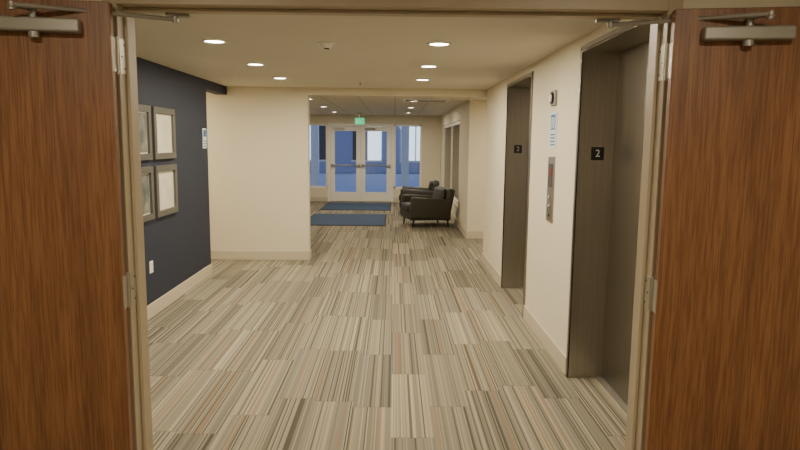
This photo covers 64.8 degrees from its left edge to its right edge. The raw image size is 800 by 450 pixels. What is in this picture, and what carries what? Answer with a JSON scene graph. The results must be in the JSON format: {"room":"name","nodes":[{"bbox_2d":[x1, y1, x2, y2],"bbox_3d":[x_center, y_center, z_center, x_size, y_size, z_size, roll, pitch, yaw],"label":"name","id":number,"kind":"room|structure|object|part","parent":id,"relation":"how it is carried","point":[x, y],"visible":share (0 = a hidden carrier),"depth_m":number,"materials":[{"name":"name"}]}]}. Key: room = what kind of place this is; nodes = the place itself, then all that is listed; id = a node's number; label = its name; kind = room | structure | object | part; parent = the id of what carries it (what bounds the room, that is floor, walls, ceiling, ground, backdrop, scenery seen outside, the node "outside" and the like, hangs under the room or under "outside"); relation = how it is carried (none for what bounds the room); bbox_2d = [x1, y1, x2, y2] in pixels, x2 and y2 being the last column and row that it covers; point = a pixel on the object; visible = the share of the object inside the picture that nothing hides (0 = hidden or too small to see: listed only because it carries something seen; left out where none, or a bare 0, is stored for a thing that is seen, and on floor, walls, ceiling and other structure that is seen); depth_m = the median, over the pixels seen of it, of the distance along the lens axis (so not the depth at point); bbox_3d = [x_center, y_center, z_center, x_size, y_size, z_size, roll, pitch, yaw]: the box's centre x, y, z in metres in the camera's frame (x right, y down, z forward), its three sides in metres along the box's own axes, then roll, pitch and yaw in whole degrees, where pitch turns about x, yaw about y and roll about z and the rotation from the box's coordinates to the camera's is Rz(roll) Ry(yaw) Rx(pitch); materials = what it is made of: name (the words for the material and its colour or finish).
{"room":"lobby","nodes":[
{"label":"lobby","id":0,"kind":"room"},
{"bbox_2d":[136,57,226,305],"bbox_3d":[-2.432,-0.280,5.569,0.150,2.410,6.500,1,8,-1],"label":"wall","id":1,"kind":"structure","parent":0,"point":[178,245],"depth_m":6.83,"materials":[{"name":"paint"}]},
{"bbox_2d":[138,104,152,160],"bbox_3d":[-2.335,-0.823,5.609,0.035,0.500,0.580,1,8,-1],"label":"picture frame","id":2,"kind":"object","parent":1,"relation":"attached to","point":[145,126],"visible":0.45,"depth_m":5.79,"materials":[{"name":"beige wood"}]},
{"bbox_2d":[141,166,154,222],"bbox_3d":[-2.341,-0.268,5.682,0.035,0.500,0.580,1,8,-1],"label":"picture frame","id":3,"kind":"object","parent":1,"relation":"attached to","point":[147,175],"visible":0.47,"depth_m":5.86,"materials":[{"name":"grey metal"}]},
{"bbox_2d":[149,260,152,273],"bbox_3d":[-2.364,0.399,5.991,0.008,0.115,0.080,1,8,-1],"label":"electrical outlet","id":4,"kind":"object","parent":1,"relation":"attached to","point":[150,262],"visible":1,"depth_m":5.98,"materials":[{"name":"white plastic"}]},
{"bbox_2d":[151,106,176,159],"bbox_3d":[-2.342,-0.908,6.253,0.035,0.500,0.580,1,8,-1],"label":"picture frame","id":5,"kind":"object","parent":1,"relation":"attached to","point":[162,119],"visible":0.89,"depth_m":6.24,"materials":[{"name":"beige wood"}]},
{"bbox_2d":[153,164,177,217],"bbox_3d":[-2.347,-0.353,6.326,0.035,0.500,0.580,1,8,-1],"label":"picture frame","id":6,"kind":"object","parent":1,"relation":"attached to","point":[165,176],"visible":0.91,"depth_m":6.31,"materials":[{"name":"grey metal"}]},
{"bbox_2d":[147,263,211,319],"bbox_3d":[-2.358,0.912,5.237,0.014,0.135,5.530,1,8,-1],"label":"baseboard","id":7,"kind":"structure","parent":1,"relation":"attached to","point":[155,307],"depth_m":6.70,"materials":[{"name":"beige paint"}]},
{"bbox_2d":[202,128,206,147],"bbox_3d":[-2.367,-1.049,7.626,0.012,0.240,0.140,1,8,-1],"label":"room sign","id":8,"kind":"object","parent":1,"relation":"attached to","point":[204,140],"visible":1,"depth_m":7.61,"materials":[{"name":"white plastic"}]},
{"bbox_2d":[206,87,486,250],"bbox_3d":[-1.699,-0.707,8.873,5.780,2.410,0.150,1,8,-1],"label":"wall","id":9,"kind":"structure","parent":0,"point":[258,138],"depth_m":8.77,"materials":[{"name":"beige paint"}]},
{"bbox_2d":[211,249,311,259],"bbox_3d":[-2.939,0.411,9.001,3.324,0.135,0.164,1,8,-1],"label":"baseboard","id":10,"kind":"structure","parent":9,"relation":"attached to","point":[215,254],"depth_m":8.93,"materials":[{"name":"beige paint"}]},
{"bbox_2d":[135,13,604,88],"bbox_3d":[-0.219,-1.153,2.761,8.800,0.100,12.180,1,8,-1],"label":"ceiling","id":11,"kind":"structure","parent":0,"point":[375,51],"depth_m":4.96,"materials":[{"name":"paint"}]},
{"bbox_2d":[201,39,227,43],"bbox_3d":[-1.378,-1.363,4.679,0.190,0.008,0.190,1,8,-1],"label":"recessed light","id":12,"kind":"object","parent":11,"relation":"in","point":[215,41],"visible":1,"depth_m":4.67,"materials":[{"name":"white plastic"}]},
{"bbox_2d":[246,63,265,65],"bbox_3d":[-1.391,-1.546,6.067,0.190,0.008,0.190,1,8,-1],"label":"recessed light","id":13,"kind":"object","parent":11,"relation":"in","point":[251,64],"visible":1,"depth_m":6.07,"materials":[{"name":"white plastic"}]},
{"bbox_2d":[318,41,334,48],"bbox_3d":[-0.548,-1.339,4.710,0.130,0.046,0.130,1,8,-1],"label":"smoke detector","id":14,"kind":"object","parent":11,"relation":"attached to","point":[324,44],"visible":1,"depth_m":4.67,"materials":[{"name":"white plastic"}]},
{"bbox_2d":[420,65,437,67],"bbox_3d":[0.279,-1.531,6.085,0.190,0.008,0.190,1,8,-1],"label":"recessed light","id":15,"kind":"object","parent":11,"relation":"in","point":[423,66],"visible":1,"depth_m":6.09,"materials":[{"name":"white plastic"}]},
{"bbox_2d":[426,42,451,45],"bbox_3d":[0.292,-1.348,4.697,0.190,0.008,0.190,1,8,-1],"label":"recessed light","id":16,"kind":"object","parent":11,"relation":"in","point":[429,43],"visible":1,"depth_m":4.68,"materials":[{"name":"white plastic"}]},
{"bbox_2d":[309,114,440,196],"bbox_3d":[-1.123,-1.860,17.674,4.500,2.410,0.150,1,8,-1],"label":"wall","id":17,"kind":"structure","parent":0,"point":[431,125],"depth_m":17.52,"materials":[{"name":"beige paint"}]},
{"bbox_2d":[310,123,327,187],"bbox_3d":[-2.407,-1.940,17.646,0.770,1.790,0.080,1,8,-1],"label":"window","id":18,"kind":"structure","parent":17,"relation":"in","point":[326,186],"depth_m":17.62,"materials":[{"name":"beige paint"}]},
{"bbox_2d":[330,126,360,200],"bbox_3d":[-1.525,-1.705,17.638,0.847,2.085,0.123,1,8,-1],"label":"door","id":19,"kind":"structure","parent":17,"relation":"in","point":[335,196],"depth_m":17.66,"materials":[{"name":"beige paint"}]},
{"bbox_2d":[310,197,399,201],"bbox_3d":[-1.141,-0.721,17.741,4.486,0.135,0.014,1,8,-1],"label":"baseboard","id":20,"kind":"structure","parent":17,"relation":"attached to","point":[395,199],"depth_m":17.73,"materials":[{"name":"beige paint"}]},
{"bbox_2d":[327,123,393,201],"bbox_3d":[-1.099,-1.739,17.680,1.850,2.170,0.130,1,8,-1],"label":"door frame","id":21,"kind":"structure","parent":17,"relation":"attached to","point":[328,124],"depth_m":17.57,"materials":[{"name":"beige paint"}]},
{"bbox_2d":[361,127,390,201],"bbox_3d":[-0.672,-1.698,17.647,0.847,2.085,0.123,1,8,-1],"label":"door","id":22,"kind":"structure","parent":17,"relation":"in","point":[365,196],"depth_m":17.68,"materials":[{"name":"beige paint"}]},
{"bbox_2d":[394,124,421,188],"bbox_3d":[0.218,-1.916,17.674,0.780,1.790,0.080,1,8,-1],"label":"window","id":23,"kind":"structure","parent":17,"relation":"in","point":[395,125],"depth_m":17.60,"materials":[{"name":"beige paint"}]},
{"bbox_2d":[148,201,626,449],"bbox_3d":[-0.287,0.753,7.510,8.800,0.100,21.100,1,8,-1],"label":"floor","id":24,"kind":"structure","parent":0,"point":[396,335],"depth_m":4.93,"materials":[{"name":"carpet"}]},
{"bbox_2d":[310,214,386,225],"bbox_3d":[-1.146,-0.124,13.666,1.700,0.014,2.050,1,8,-1],"label":"floor mat","id":25,"kind":"object","parent":24,"relation":"on","point":[315,219],"visible":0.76,"depth_m":13.51,"materials":[{"name":"blue carpet"}]},
{"bbox_2d":[321,202,390,210],"bbox_3d":[-1.102,-0.489,16.442,1.740,0.014,1.850,1,8,-1],"label":"floor mat","id":26,"kind":"object","parent":24,"relation":"on","point":[329,206],"visible":1,"depth_m":16.28,"materials":[{"name":"blue rubber"}]},
{"bbox_2d":[399,180,438,206],"bbox_3d":[0.460,-0.670,15.045,0.950,0.773,0.880,1,8,3],"label":"armchair","id":27,"kind":"object","parent":24,"relation":"on","point":[428,191],"visible":0.42,"depth_m":14.61,"materials":[{"name":"leather"}]},
{"bbox_2d":[400,186,454,227],"bbox_3d":[0.540,-0.376,12.820,0.950,0.773,0.880,-1,8,-14],"label":"armchair","id":28,"kind":"object","parent":24,"relation":"on","point":[438,206],"visible":1,"depth_m":12.45,"materials":[{"name":"leather"}]},
{"bbox_2d":[309,96,486,115],"bbox_3d":[-0.319,-2.531,13.220,8.800,0.100,8.920,1,8,-1],"label":"ceiling","id":29,"kind":"structure","parent":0,"point":[336,105],"depth_m":12.84,"materials":[{"name":"white paint"}]},
{"bbox_2d":[355,113,363,123],"bbox_3d":[-1.028,-2.720,16.094,0.240,0.290,0.060,1,8,-1],"label":"exit sign","id":30,"kind":"object","parent":29,"relation":"hanging from","point":[359,120],"visible":0.99,"depth_m":16.08,"materials":[{"name":"green plastic"}]},
{"bbox_2d":[403,99,449,101],"bbox_3d":[0.452,-2.174,11.015,0.800,0.016,0.600,1,8,-1],"label":"ceiling air vent","id":31,"kind":"object","parent":29,"relation":"in","point":[404,100],"depth_m":10.85,"materials":[{"name":"white metal"}]},
{"bbox_2d":[85,0,799,8],"bbox_3d":[-0.227,0.171,2.320,8.600,2.410,0.100,1,8,-1],"label":"wall","id":32,"kind":"structure","parent":0,"point":[688,4],"depth_m":2.16,"materials":[{"name":"beige paint"}]},
{"bbox_2d":[0,1,190,37],"bbox_3d":[-1.015,-0.665,2.075,0.590,0.120,0.258,-1,8,-10],"label":"door closer","id":33,"kind":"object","parent":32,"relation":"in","point":[32,24],"depth_m":1.99,"materials":[{"name":"silver metal"}]},
{"bbox_2d":[101,0,683,449],"bbox_3d":[-0.033,0.288,2.332,1.960,2.180,0.150,1,8,-1],"label":"door frame","id":34,"kind":"structure","parent":32,"relation":"in","point":[124,27],"depth_m":2.21,"materials":[{"name":"beige metal"}]},
{"bbox_2d":[0,0,133,449],"bbox_3d":[-1.399,0.324,2.117,0.914,2.112,0.104,-1,8,-11],"label":"door","id":35,"kind":"structure","parent":34,"relation":"attached to","point":[65,384],"depth_m":2.12,"materials":[{"name":"brown wood"}]},
{"bbox_2d":[644,6,799,449],"bbox_3d":[1.337,0.349,2.146,0.914,2.112,0.104,2,8,9],"label":"door","id":36,"kind":"structure","parent":34,"relation":"attached to","point":[724,366],"depth_m":2.14,"materials":[{"name":"brown wood"}]},
{"bbox_2d":[595,10,796,46],"bbox_3d":[0.972,-0.647,2.096,0.590,0.120,0.258,2,8,8],"label":"door closer","id":37,"kind":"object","parent":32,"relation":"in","point":[749,33],"depth_m":2.01,"materials":[{"name":"silver metal"}]},
{"bbox_2d":[440,100,478,230],"bbox_3d":[1.234,-1.401,14.377,0.150,2.410,6.850,1,8,-1],"label":"wall","id":38,"kind":"structure","parent":0,"point":[466,113],"depth_m":11.29,"materials":[{"name":"beige paint"}]},
{"bbox_2d":[443,121,459,204],"bbox_3d":[1.229,-1.524,14.891,0.090,1.720,4.700,1,8,-1],"label":"window","id":39,"kind":"structure","parent":38,"relation":"in","point":[451,131],"depth_m":14.80,"materials":[{"name":"beige paint"}]},
{"bbox_2d":[451,212,482,238],"bbox_3d":[2.540,-0.251,14.459,2.814,0.135,6.714,1,8,-1],"label":"baseboard","id":40,"kind":"structure","parent":38,"relation":"attached to","point":[467,234],"depth_m":11.12,"materials":[{"name":"beige paint"}]},
{"bbox_2d":[475,100,486,230],"bbox_3d":[2.665,-0.951,11.071,2.650,2.410,0.150,1,8,-1],"label":"wall","id":41,"kind":"structure","parent":0,"point":[482,112],"depth_m":10.97,"materials":[{"name":"beige paint"}]},
{"bbox_2d":[509,64,532,82],"bbox_3d":[1.395,-1.520,6.445,0.340,0.100,1.250,1,8,-1],"label":"wall","id":42,"kind":"structure","parent":0,"point":[528,69],"depth_m":6.36,"materials":[{"name":"beige paint"}]},
{"bbox_2d":[483,36,583,354],"bbox_3d":[1.383,-0.379,6.626,0.340,2.410,4.450,1,8,-1],"label":"wall","id":43,"kind":"structure","parent":0,"point":[548,265],"depth_m":5.31,"materials":[{"name":"beige paint"}]},
{"bbox_2d":[501,71,533,316],"bbox_3d":[1.351,-0.340,6.600,0.302,2.340,1.310,1,8,-1],"label":"elevator","id":44,"kind":"object","parent":43,"relation":"attached to","point":[520,90],"visible":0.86,"depth_m":7.18,"materials":[{"name":"silver metal"}]},
{"bbox_3d":[1.338,-0.862,7.148,0.090,0.090,0.004,1,7,-1],"label":"number plate","id":45,"kind":"part","parent":44,"relation":"part of","materials":[{"name":"black plastic"}]},
{"bbox_2d":[482,252,565,373],"bbox_3d":[1.203,0.881,5.756,0.014,0.135,6.500,1,8,-1],"label":"baseboard","id":46,"kind":"structure","parent":43,"relation":"attached to","point":[559,357],"depth_m":5.41,"materials":[{"name":"beige paint"}]},
{"bbox_2d":[546,156,555,222],"bbox_3d":[1.217,-0.292,5.112,0.022,0.530,0.190,1,8,-1],"label":"panel","id":47,"kind":"object","parent":43,"relation":"attached to","point":[551,159],"visible":1,"depth_m":5.08,"materials":[{"name":"silver metal"}]},
{"bbox_2d":[549,90,556,105],"bbox_3d":[1.215,-1.012,5.023,0.040,0.120,0.140,1,8,-1],"label":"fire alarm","id":48,"kind":"object","parent":43,"relation":"attached to","point":[553,95],"visible":1,"depth_m":4.98,"materials":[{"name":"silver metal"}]},
{"bbox_2d":[549,112,557,148],"bbox_3d":[1.228,-0.759,5.056,0.010,0.290,0.200,1,8,-1],"label":"safety sign","id":49,"kind":"object","parent":43,"relation":"attached to","point":[553,116],"visible":1,"depth_m":5.03,"materials":[{"name":"white plastic"}]},
{"bbox_2d":[565,19,650,412],"bbox_3d":[1.378,0.028,3.804,0.302,2.340,1.310,1,8,-1],"label":"elevator","id":50,"kind":"object","parent":43,"relation":"attached to","point":[613,73],"visible":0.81,"depth_m":4.32,"materials":[{"name":"silver metal"}]},
{"bbox_3d":[1.365,-0.493,4.352,0.090,0.090,0.004,1,7,-1],"label":"number plate","id":51,"kind":"part","parent":50,"relation":"part of","materials":[{"name":"black plastic"}]},
{"bbox_2d":[584,19,633,44],"bbox_3d":[1.421,-1.151,3.650,0.340,0.100,1.250,1,8,-1],"label":"wall","id":52,"kind":"structure","parent":0,"point":[602,29],"depth_m":3.96,"materials":[{"name":"beige paint"}]},
{"label":"outside","id":53,"kind":"structure","parent":0,"visible":0},
{"bbox_2d":[310,173,419,191],"bbox_3d":[-0.255,-1.531,25.013,60.000,0.100,70.000,1,8,-1],"label":"ground","id":54,"kind":"structure","parent":53,"point":[344,182],"depth_m":27.16,"materials":[{"name":"grey"}]},
{"bbox_2d":[311,125,320,185],"bbox_3d":[-2.826,-2.595,20.940,0.350,3.020,0.350,1,8,-1],"label":"porch column","id":55,"kind":"structure","parent":54,"relation":"on","point":[314,128],"depth_m":20.86,"materials":[{"name":"beige paint"}]},
{"bbox_2d":[310,125,419,173],"bbox_3d":[-2.348,-4.965,36.605,24.000,3.600,6.080,1,8,-1],"label":"building","id":56,"kind":"structure","parent":54,"relation":"on","point":[345,141],"depth_m":33.73,"materials":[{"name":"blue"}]},
{"bbox_2d":[400,126,409,186],"bbox_3d":[0.173,-2.568,20.972,0.350,3.020,0.350,1,8,-1],"label":"porch column","id":57,"kind":"structure","parent":54,"relation":"on","point":[405,129],"depth_m":20.89,"materials":[{"name":"beige paint"}]}
]}

